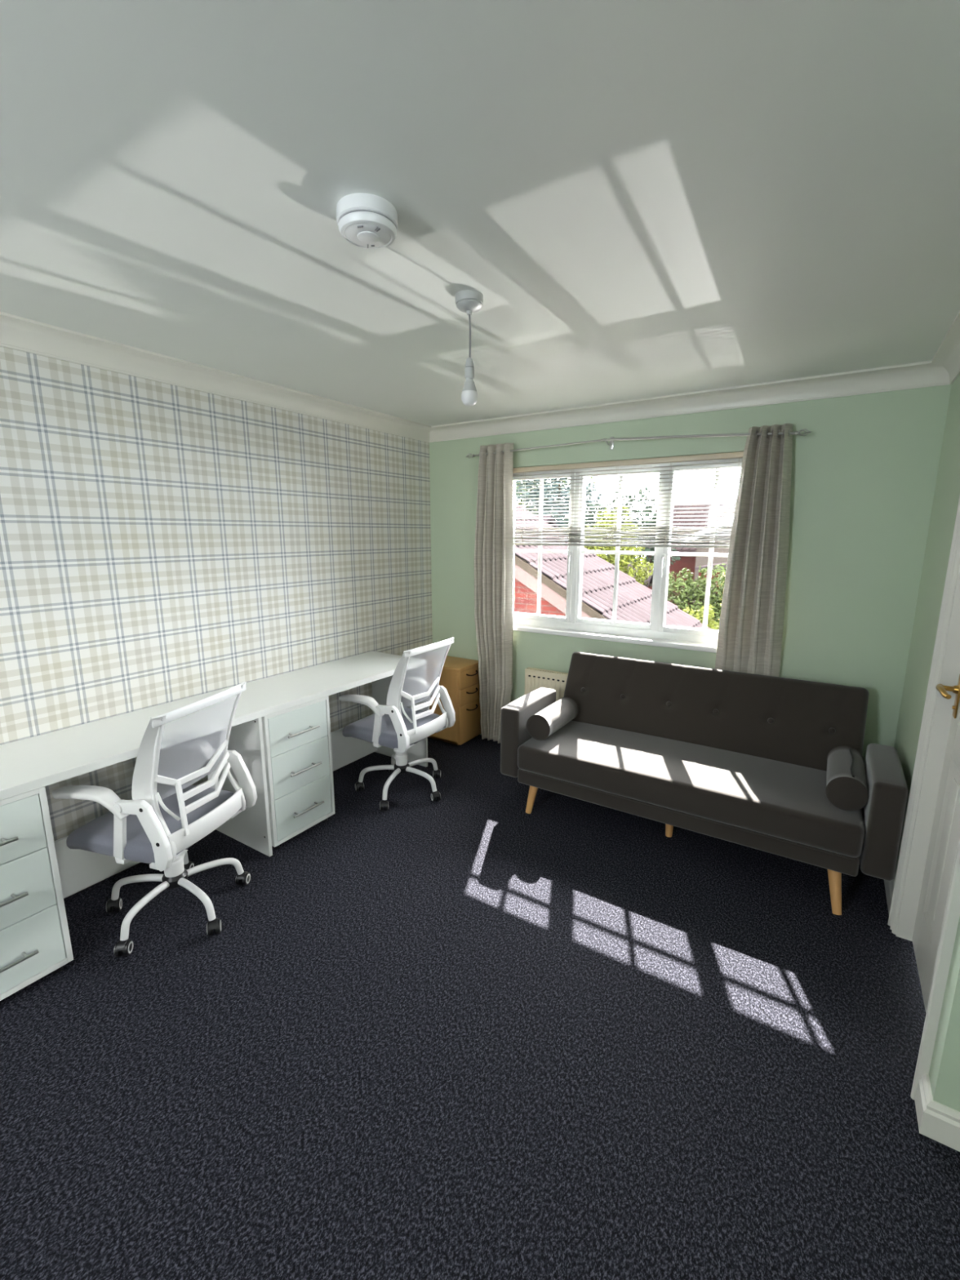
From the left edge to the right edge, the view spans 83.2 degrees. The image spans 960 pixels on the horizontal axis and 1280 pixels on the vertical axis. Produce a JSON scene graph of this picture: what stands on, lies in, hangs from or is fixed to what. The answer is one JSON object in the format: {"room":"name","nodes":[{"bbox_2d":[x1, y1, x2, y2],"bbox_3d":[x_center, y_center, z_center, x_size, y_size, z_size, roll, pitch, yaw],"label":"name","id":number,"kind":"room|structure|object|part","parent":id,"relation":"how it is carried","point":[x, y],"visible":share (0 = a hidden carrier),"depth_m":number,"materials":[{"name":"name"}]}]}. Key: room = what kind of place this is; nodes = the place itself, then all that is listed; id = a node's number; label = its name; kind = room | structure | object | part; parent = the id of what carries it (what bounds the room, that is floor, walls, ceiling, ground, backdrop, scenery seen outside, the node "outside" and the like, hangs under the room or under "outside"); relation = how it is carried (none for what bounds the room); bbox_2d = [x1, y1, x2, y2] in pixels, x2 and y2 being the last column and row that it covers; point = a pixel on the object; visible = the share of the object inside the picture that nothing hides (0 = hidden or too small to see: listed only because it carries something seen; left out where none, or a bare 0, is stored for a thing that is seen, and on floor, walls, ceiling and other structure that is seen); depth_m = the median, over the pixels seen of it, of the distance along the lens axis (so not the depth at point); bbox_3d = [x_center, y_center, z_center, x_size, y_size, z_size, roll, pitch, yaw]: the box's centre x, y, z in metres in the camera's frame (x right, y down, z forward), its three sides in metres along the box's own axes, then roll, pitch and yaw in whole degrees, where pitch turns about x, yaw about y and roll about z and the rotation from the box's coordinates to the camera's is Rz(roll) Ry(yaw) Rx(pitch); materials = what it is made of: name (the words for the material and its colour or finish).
{"room":"home office","nodes":[
{"label":"home office","id":0,"kind":"room"},
{"bbox_2d":[0,346,432,898],"bbox_3d":[-1.838,-0.044,2.268,0.200,2.330,5.650,7,13,32],"label":"wall","id":1,"kind":"structure","parent":0,"point":[161,543],"depth_m":2.60,"materials":[{"name":"paper"}]},
{"bbox_2d":[0,734,959,1279],"bbox_3d":[0.066,1.401,1.287,4.750,0.120,5.630,7,13,32],"label":"floor","id":2,"kind":"structure","parent":0,"point":[468,1033],"depth_m":1.62,"materials":[{"name":"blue carpet"}]},
{"bbox_2d":[0,786,73,1000],"bbox_3d":[-1.764,0.860,1.858,0.492,0.716,0.393,7,13,32],"label":"drawer unit","id":3,"kind":"object","parent":2,"relation":"on","point":[35,943],"visible":0.99,"depth_m":1.83,"materials":[{"name":"white laminate"}]},
{"bbox_3d":[-1.573,0.661,1.694,0.040,0.011,0.190,7,13,32],"label":"handle","id":4,"kind":"part","parent":3,"relation":"part of","materials":[{"name":"silver metal"}]},
{"bbox_3d":[-1.573,0.860,1.733,0.040,0.011,0.190,7,13,32],"label":"handle","id":5,"kind":"part","parent":3,"relation":"part of","materials":[{"name":"silver metal"}]},
{"bbox_3d":[-1.574,1.078,1.776,0.040,0.011,0.190,7,13,32],"label":"handle","id":6,"kind":"part","parent":3,"relation":"part of","materials":[{"name":"silver metal"}]},
{"bbox_3d":[-1.771,0.622,1.817,0.434,0.196,0.352,7,13,32],"label":"drawer","id":7,"kind":"part","parent":3,"relation":"part of","materials":[{"name":"white"}]},
{"bbox_3d":[-1.772,0.829,1.858,0.434,0.218,0.352,7,13,32],"label":"drawer","id":8,"kind":"part","parent":3,"relation":"part of","materials":[{"name":"white wood"}]},
{"bbox_3d":[-1.772,1.048,1.901,0.434,0.219,0.352,7,13,32],"label":"drawer","id":9,"kind":"part","parent":3,"relation":"part of","materials":[{"name":"white wood"}]},
{"bbox_2d":[52,681,257,956],"bbox_3d":[-1.280,0.673,2.192,0.567,0.955,0.571,3,12,15],"label":"office chair","id":10,"kind":"object","parent":2,"relation":"on","point":[156,827],"visible":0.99,"depth_m":2.06,"materials":[{"name":"white plastic"}]},
{"bbox_3d":[-1.418,0.590,1.969,0.308,0.098,0.072,3,12,15],"label":"armrest","id":11,"kind":"part","parent":10,"relation":"part of","materials":[{"name":"white plastic"}]},
{"bbox_3d":[-1.425,1.033,2.263,0.239,0.108,0.029,0,11,-3],"label":"leg","id":12,"kind":"part","parent":10,"relation":"part of","materials":[{"name":"white plastic"}]},
{"bbox_3d":[-1.315,1.059,2.130,0.028,0.107,0.239,3,12,15],"label":"leg","id":13,"kind":"part","parent":10,"relation":"part of","materials":[{"name":"white plastic"}]},
{"bbox_3d":[-1.320,0.734,2.224,0.480,0.106,0.476,3,12,15],"label":"seat","id":14,"kind":"part","parent":10,"relation":"part of","materials":[{"name":"grey fabric"}]},
{"bbox_3d":[-1.330,1.004,2.407,0.029,0.107,0.239,-4,12,-21],"label":"leg","id":15,"kind":"part","parent":10,"relation":"part of","materials":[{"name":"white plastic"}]},
{"bbox_3d":[-1.108,0.492,2.119,0.173,0.572,0.488,3,12,15],"label":"frame","id":16,"kind":"part","parent":10,"relation":"part of","materials":[{"name":"white plastic"}]},
{"bbox_3d":[-1.295,0.500,2.424,0.308,0.098,0.072,3,12,15],"label":"armrest","id":17,"kind":"part","parent":10,"relation":"part of","materials":[{"name":"white plastic"}]},
{"bbox_3d":[-1.152,1.047,2.192,0.239,0.107,0.028,7,13,32],"label":"leg","id":18,"kind":"part","parent":10,"relation":"part of","materials":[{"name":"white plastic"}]},
{"bbox_3d":[-1.162,1.013,2.363,0.239,0.107,0.028,-9,14,-38],"label":"leg","id":19,"kind":"part","parent":10,"relation":"part of","materials":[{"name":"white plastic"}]},
{"bbox_2d":[0,651,427,897],"bbox_3d":[-1.304,0.694,2.613,0.486,0.750,2.760,7,13,32],"label":"desk","id":20,"kind":"object","parent":2,"relation":"on","point":[32,763],"visible":0.58,"depth_m":2.56,"materials":[{"name":"white laminate"}]},
{"bbox_3d":[-1.640,0.934,2.540,0.016,0.263,0.807,7,13,32],"label":"panel","id":21,"kind":"part","parent":20,"relation":"part of","materials":[{"name":"white plastic"}]},
{"bbox_2d":[0,651,426,800],"bbox_3d":[-1.303,0.343,2.544,0.486,0.034,2.760,7,13,32],"label":"countertop","id":22,"kind":"structure","parent":20,"relation":"on","point":[32,763],"depth_m":2.34,"materials":[{"name":"white plastic"}]},
{"bbox_3d":[-1.233,0.689,2.726,0.484,0.716,0.018,7,13,32],"label":"panel","id":23,"kind":"part","parent":20,"relation":"part of","materials":[{"name":"white plastic"}]},
{"bbox_3d":[-0.968,0.733,3.562,0.016,0.263,0.806,7,13,32],"label":"panel","id":24,"kind":"part","parent":20,"relation":"part of","materials":[{"name":"white plastic"}]},
{"bbox_3d":[-0.562,0.488,3.748,0.482,0.716,0.018,7,13,32],"label":"panel","id":25,"kind":"part","parent":20,"relation":"part of","materials":[{"name":"white plastic"}]},
{"bbox_2d":[261,696,334,848],"bbox_3d":[-1.086,0.657,2.889,0.492,0.716,0.393,7,13,32],"label":"drawer unit","id":26,"kind":"object","parent":2,"relation":"on","point":[297,741],"visible":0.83,"depth_m":2.75,"materials":[{"name":"white laminate"}]},
{"bbox_3d":[-1.094,0.420,2.847,0.434,0.196,0.352,7,13,32],"label":"drawer","id":27,"kind":"part","parent":26,"relation":"part of","materials":[{"name":"white"}]},
{"bbox_3d":[-1.094,0.627,2.888,0.434,0.218,0.352,7,13,32],"label":"drawer","id":28,"kind":"part","parent":26,"relation":"part of","materials":[{"name":"white"}]},
{"bbox_3d":[-1.094,0.845,2.931,0.434,0.219,0.352,7,13,32],"label":"drawer","id":29,"kind":"part","parent":26,"relation":"part of","materials":[{"name":"white"}]},
{"bbox_3d":[-0.895,0.459,2.724,0.040,0.011,0.190,7,13,32],"label":"handle","id":30,"kind":"part","parent":26,"relation":"part of","materials":[{"name":"silver metal"}]},
{"bbox_3d":[-0.896,0.658,2.764,0.040,0.011,0.190,7,13,32],"label":"handle","id":31,"kind":"part","parent":26,"relation":"part of","materials":[{"name":"silver metal"}]},
{"bbox_3d":[-0.896,0.876,2.807,0.040,0.011,0.190,7,13,32],"label":"handle","id":32,"kind":"part","parent":26,"relation":"part of","materials":[{"name":"silver metal"}]},
{"bbox_2d":[338,636,455,810],"bbox_3d":[-0.480,0.462,3.264,0.580,0.955,0.565,7,13,30],"label":"office chair","id":33,"kind":"object","parent":2,"relation":"on","point":[394,726],"visible":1,"depth_m":3.14,"materials":[{"name":"white plastic"}]},
{"bbox_3d":[-0.677,0.371,3.085,0.308,0.098,0.072,7,13,30],"label":"armrest","id":34,"kind":"part","parent":33,"relation":"part of","materials":[{"name":"white plastic"}]},
{"bbox_3d":[-0.632,0.823,3.333,0.239,0.108,0.029,0,11,-3],"label":"leg","id":35,"kind":"part","parent":33,"relation":"part of","materials":[{"name":"white plastic"}]},
{"bbox_3d":[-0.522,0.849,3.200,0.028,0.107,0.239,3,12,15],"label":"leg","id":36,"kind":"part","parent":33,"relation":"part of","materials":[{"name":"white plastic"}]},
{"bbox_3d":[-0.537,0.795,3.476,0.029,0.107,0.239,-4,12,-21],"label":"leg","id":37,"kind":"part","parent":33,"relation":"part of","materials":[{"name":"white plastic"}]},
{"bbox_3d":[-0.521,0.522,3.305,0.480,0.106,0.476,7,13,30],"label":"seat","id":38,"kind":"part","parent":33,"relation":"part of","materials":[{"name":"grey fabric"}]},
{"bbox_3d":[-0.430,0.292,3.489,0.308,0.098,0.072,7,13,30],"label":"armrest","id":39,"kind":"part","parent":33,"relation":"part of","materials":[{"name":"white plastic"}]},
{"bbox_3d":[-0.333,0.291,3.145,0.173,0.572,0.488,7,13,30],"label":"frame","id":40,"kind":"part","parent":33,"relation":"part of","materials":[{"name":"white plastic"}]},
{"bbox_3d":[-0.359,0.837,3.262,0.239,0.107,0.028,7,13,32],"label":"leg","id":41,"kind":"part","parent":33,"relation":"part of","materials":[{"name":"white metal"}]},
{"bbox_3d":[-0.368,0.803,3.433,0.239,0.107,0.028,-9,14,-38],"label":"leg","id":42,"kind":"part","parent":33,"relation":"part of","materials":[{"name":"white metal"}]},
{"bbox_2d":[418,653,481,746],"bbox_3d":[-0.247,0.459,4.177,0.498,0.608,0.299,7,13,32],"label":"filing cabinet","id":43,"kind":"object","parent":2,"relation":"on","point":[460,677],"visible":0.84,"depth_m":4.03,"materials":[{"name":"brown wood"}]},
{"bbox_3d":[-0.259,0.171,4.128,0.469,0.023,0.299,7,13,32],"label":"panel","id":44,"kind":"part","parent":43,"relation":"part of","materials":[{"name":"brown wood"}]},
{"bbox_3d":[-0.250,0.251,4.139,0.442,0.133,0.291,7,13,32],"label":"drawer","id":45,"kind":"part","parent":43,"relation":"part of","materials":[{"name":"brown wood"}]},
{"bbox_3d":[-0.250,0.382,4.165,0.442,0.128,0.291,7,13,32],"label":"drawer","id":46,"kind":"part","parent":43,"relation":"part of","materials":[{"name":"brown wood"}]},
{"bbox_3d":[-0.250,0.590,4.206,0.442,0.289,0.291,7,13,32],"label":"drawer","id":47,"kind":"part","parent":43,"relation":"part of","materials":[{"name":"brown wood"}]},
{"bbox_3d":[-0.053,0.512,4.061,0.036,0.023,0.140,7,13,32],"label":"handle","id":48,"kind":"part","parent":43,"relation":"part of","materials":[{"name":"brown metal"}]},
{"bbox_3d":[-0.052,0.383,4.035,0.036,0.023,0.140,7,13,32],"label":"handle","id":49,"kind":"part","parent":43,"relation":"part of","materials":[{"name":"brown metal"}]},
{"bbox_2d":[500,651,908,915],"bbox_3d":[1.086,0.612,2.915,1.835,0.813,0.828,7,13,32],"label":"sofa","id":50,"kind":"object","parent":2,"relation":"on","point":[739,757],"visible":0.94,"depth_m":2.78,"materials":[{"name":"grey fabric"}]},
{"bbox_3d":[0.299,0.542,3.272,0.118,0.414,0.515,7,13,32],"label":"arm","id":51,"kind":"part","parent":50,"relation":"part of","materials":[{"name":"grey fabric"}]},
{"bbox_3d":[0.300,0.893,3.077,0.082,0.191,0.051,-8,14,-34],"label":"leg","id":52,"kind":"part","parent":50,"relation":"part of","materials":[{"name":"brown wood"}]},
{"bbox_2d":[526,697,578,740],"bbox_3d":[0.436,0.462,3.214,0.150,0.150,0.417,7,13,32],"label":"bolster cushion","id":53,"kind":"object","parent":50,"relation":"on","point":[540,726],"visible":1,"depth_m":3.09,"materials":[{"name":"grey fabric"}]},
{"bbox_3d":[0.997,0.943,2.835,0.052,0.182,0.052,7,13,32],"label":"leg","id":54,"kind":"part","parent":50,"relation":"part of","materials":[{"name":"brown wood"}]},
{"bbox_3d":[1.051,0.800,2.893,1.592,0.084,0.640,7,13,32],"label":"seat","id":55,"kind":"part","parent":50,"relation":"part of","materials":[{"name":"grey fabric"}]},
{"bbox_2d":[517,720,864,857],"bbox_3d":[1.036,0.690,2.847,1.596,0.151,0.615,7,13,32],"label":"seat cushion","id":56,"kind":"object","parent":50,"relation":"on","point":[775,798],"depth_m":2.65,"materials":[{"name":"grey fabric"}]},
{"bbox_3d":[1.241,0.386,3.110,1.592,0.446,0.265,7,13,32],"label":"backrest","id":57,"kind":"part","parent":50,"relation":"part of","materials":[{"name":"grey fabric"}]},
{"bbox_3d":[1.500,1.051,2.286,0.052,0.197,0.107,2,11,9],"label":"leg","id":58,"kind":"part","parent":50,"relation":"part of","materials":[{"name":"brown wood"}]},
{"bbox_2d":[826,746,868,810],"bbox_3d":[1.655,0.615,2.442,0.150,0.153,0.417,7,13,32],"label":"bolster cushion","id":59,"kind":"object","parent":50,"relation":"on","point":[846,780],"visible":1,"depth_m":2.30,"materials":[{"name":"grey fabric"}]},
{"bbox_3d":[1.744,0.725,2.358,0.112,0.414,0.515,7,13,32],"label":"arm","id":60,"kind":"part","parent":50,"relation":"part of","materials":[{"name":"grey fabric"}]},
{"bbox_2d":[0,0,959,426],"bbox_3d":[0.075,-1.004,0.821,4.750,0.120,5.650,7,13,32],"label":"ceiling","id":61,"kind":"structure","parent":0,"point":[640,198],"depth_m":1.22,"materials":[{"name":"white paint"}]},
{"bbox_2d":[336,192,398,248],"bbox_3d":[-0.274,-1.010,1.316,0.147,0.060,0.147,7,13,32],"label":"smoke detector","id":62,"kind":"object","parent":61,"relation":"attached to","point":[364,220],"visible":1,"depth_m":1.27,"materials":[{"name":"white plastic"}]},
{"bbox_2d":[455,289,483,406],"bbox_3d":[-0.035,-0.965,1.811,0.094,0.340,0.094,7,13,32],"label":"pendant light","id":63,"kind":"object","parent":61,"relation":"hanging from","point":[468,301],"visible":1,"depth_m":1.80,"materials":[{"name":"grey plastic"}]},
{"bbox_3d":[-0.035,-0.820,1.839,0.057,0.044,0.057,7,13,32],"label":"bulb","id":64,"kind":"part","parent":63,"relation":"part of","materials":[{"name":"white glass"}]},
{"bbox_2d":[429,384,951,763],"bbox_3d":[0.969,-0.305,3.614,3.030,2.330,0.300,7,13,32],"label":"wall","id":65,"kind":"structure","parent":0,"point":[864,477],"depth_m":2.85,"materials":[{"name":"green paint"}]},
{"bbox_2d":[524,666,568,701],"bbox_3d":[0.827,0.493,3.619,1.149,0.481,0.106,7,13,32],"label":"radiator","id":66,"kind":"object","parent":65,"relation":"attached to","point":[535,678],"visible":0.13,"depth_m":3.77,"materials":[{"name":"beige metal"}]},
{"bbox_2d":[524,666,568,677],"bbox_3d":[0.816,0.269,3.558,1.145,0.018,0.054,7,13,32],"label":"grille","id":67,"kind":"object","parent":66,"relation":"attached to","point":[529,671],"depth_m":3.77,"materials":[{"name":"beige metal"}]},
{"bbox_2d":[512,623,717,653],"bbox_3d":[0.860,-0.019,3.593,1.810,0.033,0.117,7,13,32],"label":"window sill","id":68,"kind":"structure","parent":65,"relation":"attached to","point":[692,646],"depth_m":3.51,"materials":[{"name":"white plastic"}]},
{"bbox_2d":[512,457,742,644],"bbox_3d":[0.889,-0.585,3.526,1.760,1.112,0.137,7,13,32],"label":"window","id":69,"kind":"structure","parent":65,"relation":"in","point":[656,628],"depth_m":3.52,"materials":[{"name":"white plastic"}]},
{"bbox_3d":[0.415,-0.651,3.840,0.541,1.020,0.060,7,13,32],"label":"sash","id":70,"kind":"part","parent":69,"relation":"part of","materials":[{"name":"white plastic"}]},
{"bbox_3d":[0.906,-0.595,3.559,0.532,1.020,0.060,7,13,32],"label":"sash","id":71,"kind":"part","parent":69,"relation":"part of","materials":[{"name":"white plastic"}]},
{"bbox_2d":[513,451,743,548],"bbox_3d":[0.864,-0.862,3.431,1.730,0.529,0.041,7,13,32],"label":"blind","id":72,"kind":"object","parent":69,"relation":"attached to","point":[690,533],"visible":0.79,"depth_m":3.37,"materials":[{"name":"beige plastic"}]},
{"bbox_3d":[0.304,-0.922,3.786,0.029,0.493,0.038,7,13,32],"label":"cord","id":73,"kind":"part","parent":72,"relation":"part of","materials":[{"name":"white fabric"}]},
{"bbox_3d":[0.606,-0.884,3.595,0.029,0.493,0.038,7,13,32],"label":"cord","id":74,"kind":"part","parent":72,"relation":"part of","materials":[{"name":"white fabric"}]},
{"bbox_3d":[0.858,-0.852,3.435,0.029,0.493,0.038,7,13,32],"label":"cord","id":75,"kind":"part","parent":72,"relation":"part of","materials":[{"name":"beige plastic"}]},
{"bbox_3d":[0.865,-0.611,3.483,1.730,0.016,0.025,7,13,32],"label":"rail","id":76,"kind":"part","parent":72,"relation":"part of","materials":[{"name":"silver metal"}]},
{"bbox_3d":[1.136,-0.817,3.260,0.029,0.493,0.038,7,13,32],"label":"cord","id":77,"kind":"part","parent":72,"relation":"part of","materials":[{"name":"white fabric"}]},
{"bbox_3d":[1.446,-0.777,3.063,0.029,0.493,0.038,7,13,32],"label":"cord","id":78,"kind":"part","parent":72,"relation":"part of","materials":[{"name":"beige plastic"}]},
{"bbox_3d":[1.377,-0.530,3.231,0.541,1.020,0.060,7,13,32],"label":"sash","id":79,"kind":"part","parent":69,"relation":"part of","materials":[{"name":"white plastic"}]},
{"bbox_2d":[466,428,811,458],"bbox_3d":[0.803,-1.188,3.298,2.098,0.118,0.116,7,13,32],"label":"pole","id":80,"kind":"object","parent":65,"relation":"attached to","point":[611,439],"visible":0.8,"depth_m":3.12,"materials":[{"name":"silver metal"}]},
{"bbox_2d":[474,443,513,743],"bbox_3d":[0.087,-0.292,3.894,0.327,2.132,0.132,7,13,32],"label":"curtain","id":81,"kind":"object","parent":80,"relation":"hanging from","point":[494,531],"visible":0.96,"depth_m":3.84,"materials":[{"name":"grey beige linen fabric"}]},
{"bbox_3d":[0.361,-1.252,3.527,0.960,0.034,0.011,7,13,32],"label":"thin rod","id":82,"kind":"part","parent":80,"relation":"part of","materials":[{"name":"silver metal"}]},
{"bbox_3d":[1.177,-1.133,3.015,1.021,0.070,0.015,7,13,32],"label":"thick rod","id":83,"kind":"part","parent":80,"relation":"part of","materials":[{"name":"silver metal"}]},
{"bbox_2d":[715,423,792,676],"bbox_3d":[1.504,-0.137,3.002,0.347,1.999,0.133,7,13,32],"label":"curtain","id":84,"kind":"object","parent":80,"relation":"hanging from","point":[751,623],"visible":0.67,"depth_m":2.92,"materials":[{"name":"fabric"}]},
{"bbox_2d":[893,373,959,1111],"bbox_3d":[1.818,0.007,2.038,0.140,2.330,2.080,7,13,32],"label":"wall","id":85,"kind":"structure","parent":0,"point":[944,1068],"depth_m":2.27,"materials":[{"name":"green paint"}]},
{"bbox_2d":[0,311,959,442],"bbox_3d":[0.048,-0.891,0.800,4.350,0.093,5.150,7,13,32],"label":"trim","id":86,"kind":"structure","parent":85,"relation":"attached to","point":[18,333],"depth_m":2.74,"materials":[{"name":"white"}]},
{"bbox_2d":[884,876,894,913],"bbox_3d":[1.918,1.043,2.550,0.018,0.100,0.863,7,13,32],"label":"baseboard","id":87,"kind":"structure","parent":85,"relation":"attached to","point":[889,885],"depth_m":2.32,"materials":[{"name":"white"}]},
{"bbox_2d":[887,495,959,1100],"bbox_3d":[1.514,0.230,1.627,0.166,2.052,0.834,7,13,32],"label":"door","id":88,"kind":"structure","parent":85,"relation":"in","point":[925,908],"depth_m":1.92,"materials":[{"name":"white"}]},
{"bbox_3d":[1.606,0.199,1.850,0.066,0.155,0.144,7,13,32],"label":"handle","id":89,"kind":"part","parent":88,"relation":"part of","materials":[{"name":"gold metal"}]},
{"bbox_3d":[1.847,0.234,0.887,1.180,2.330,0.140,7,13,32],"label":"wall","id":90,"kind":"structure","parent":0,"visible":0},
{"bbox_2d":[915,1073,959,1151],"bbox_3d":[1.758,1.326,1.114,1.338,0.100,0.101,7,13,32],"label":"baseboard","id":91,"kind":"structure","parent":90,"relation":"attached to","point":[940,1122],"depth_m":1.42,"materials":[{"name":"white wood"}]},
{"label":"outside","id":92,"kind":"structure","parent":0,"visible":0},
{"bbox_3d":[20.051,-3.167,45.447,110.000,0.300,89.100,7,13,32],"label":"lawn","id":93,"kind":"structure","parent":92,"visible":0},
{"bbox_2d":[537,515,563,533],"bbox_3d":[0.576,-1.368,19.546,4.200,6.142,4.113,7,13,32],"label":"house","id":94,"kind":"structure","parent":93,"relation":"on","point":[555,525],"depth_m":17.95,"materials":[{"name":"grey tile"}]},
{"bbox_2d":[515,476,596,520],"bbox_3d":[0.866,-8.089,35.978,13.891,12.965,8.006,7,13,32],"label":"tree","id":95,"kind":"object","parent":93,"relation":"on","point":[519,504],"visible":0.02,"depth_m":33.43,"materials":[{"name":"green plant"}]},
{"bbox_2d":[515,477,603,533],"bbox_3d":[4.012,-4.374,26.093,5.200,9.515,4.788,7,13,32],"label":"tree","id":96,"kind":"object","parent":93,"relation":"on","point":[563,478],"visible":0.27,"depth_m":25.23,"materials":[{"name":"green plant"}]},
{"bbox_2d":[514,502,713,630],"bbox_3d":[1.141,0.579,8.624,4.580,6.554,2.540,7,13,32],"label":"house","id":97,"kind":"structure","parent":93,"relation":"on","point":[633,604],"depth_m":7.45,"materials":[{"name":"tile"}]},
{"bbox_2d":[583,506,653,585],"bbox_3d":[3.797,-0.946,16.916,3.316,6.344,2.412,7,13,32],"label":"tree","id":98,"kind":"object","parent":93,"relation":"on","point":[624,563],"visible":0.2,"depth_m":16.07,"materials":[{"name":"green plant"}]},
{"bbox_2d":[559,485,681,586],"bbox_3d":[5.143,-2.198,21.000,5.050,7.222,3.520,7,13,32],"label":"tree","id":99,"kind":"object","parent":93,"relation":"on","point":[646,549],"visible":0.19,"depth_m":19.87,"materials":[{"name":"green plant"}]},
{"bbox_2d":[612,562,653,587],"bbox_3d":[4.580,-0.445,18.911,2.800,4.590,1.516,7,13,32],"label":"tree","id":100,"kind":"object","parent":93,"relation":"on","point":[650,579],"visible":0.02,"depth_m":17.68,"materials":[{"name":"green plant"}]},
{"bbox_2d":[640,501,735,611],"bbox_3d":[11.889,-2.691,24.276,8.100,6.940,5.615,7,13,32],"label":"house","id":101,"kind":"structure","parent":93,"relation":"on","point":[688,562],"depth_m":23.73,"materials":[{"name":"red tile"}]},
{"bbox_2d":[666,563,726,624],"bbox_3d":[5.687,0.518,13.444,2.929,4.821,2.236,7,13,32],"label":"tree","id":102,"kind":"object","parent":93,"relation":"on","point":[716,598],"visible":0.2,"depth_m":13.12,"materials":[{"name":"green plant"}]},
{"bbox_2d":[682,604,719,630],"bbox_3d":[4.870,-0.084,11.786,1.743,1.419,1.192,7,13,32],"label":"shrub","id":103,"kind":"object","parent":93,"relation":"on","point":[713,625],"visible":0.07,"depth_m":11.62,"materials":[{"name":"green plant"}]},
{"bbox_2d":[683,514,733,614],"bbox_3d":[9.670,-1.515,20.111,3.535,6.239,3.670,7,13,32],"label":"house","id":104,"kind":"structure","parent":93,"relation":"on","point":[700,561],"depth_m":18.93,"materials":[{"name":"red tile"}]},
{"bbox_2d":[694,562,727,620],"bbox_3d":[7.556,0.070,15.912,2.300,4.750,1.800,7,13,32],"label":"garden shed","id":105,"kind":"object","parent":93,"relation":"on","point":[726,563],"visible":0.03,"depth_m":15.24,"materials":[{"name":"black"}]}
]}

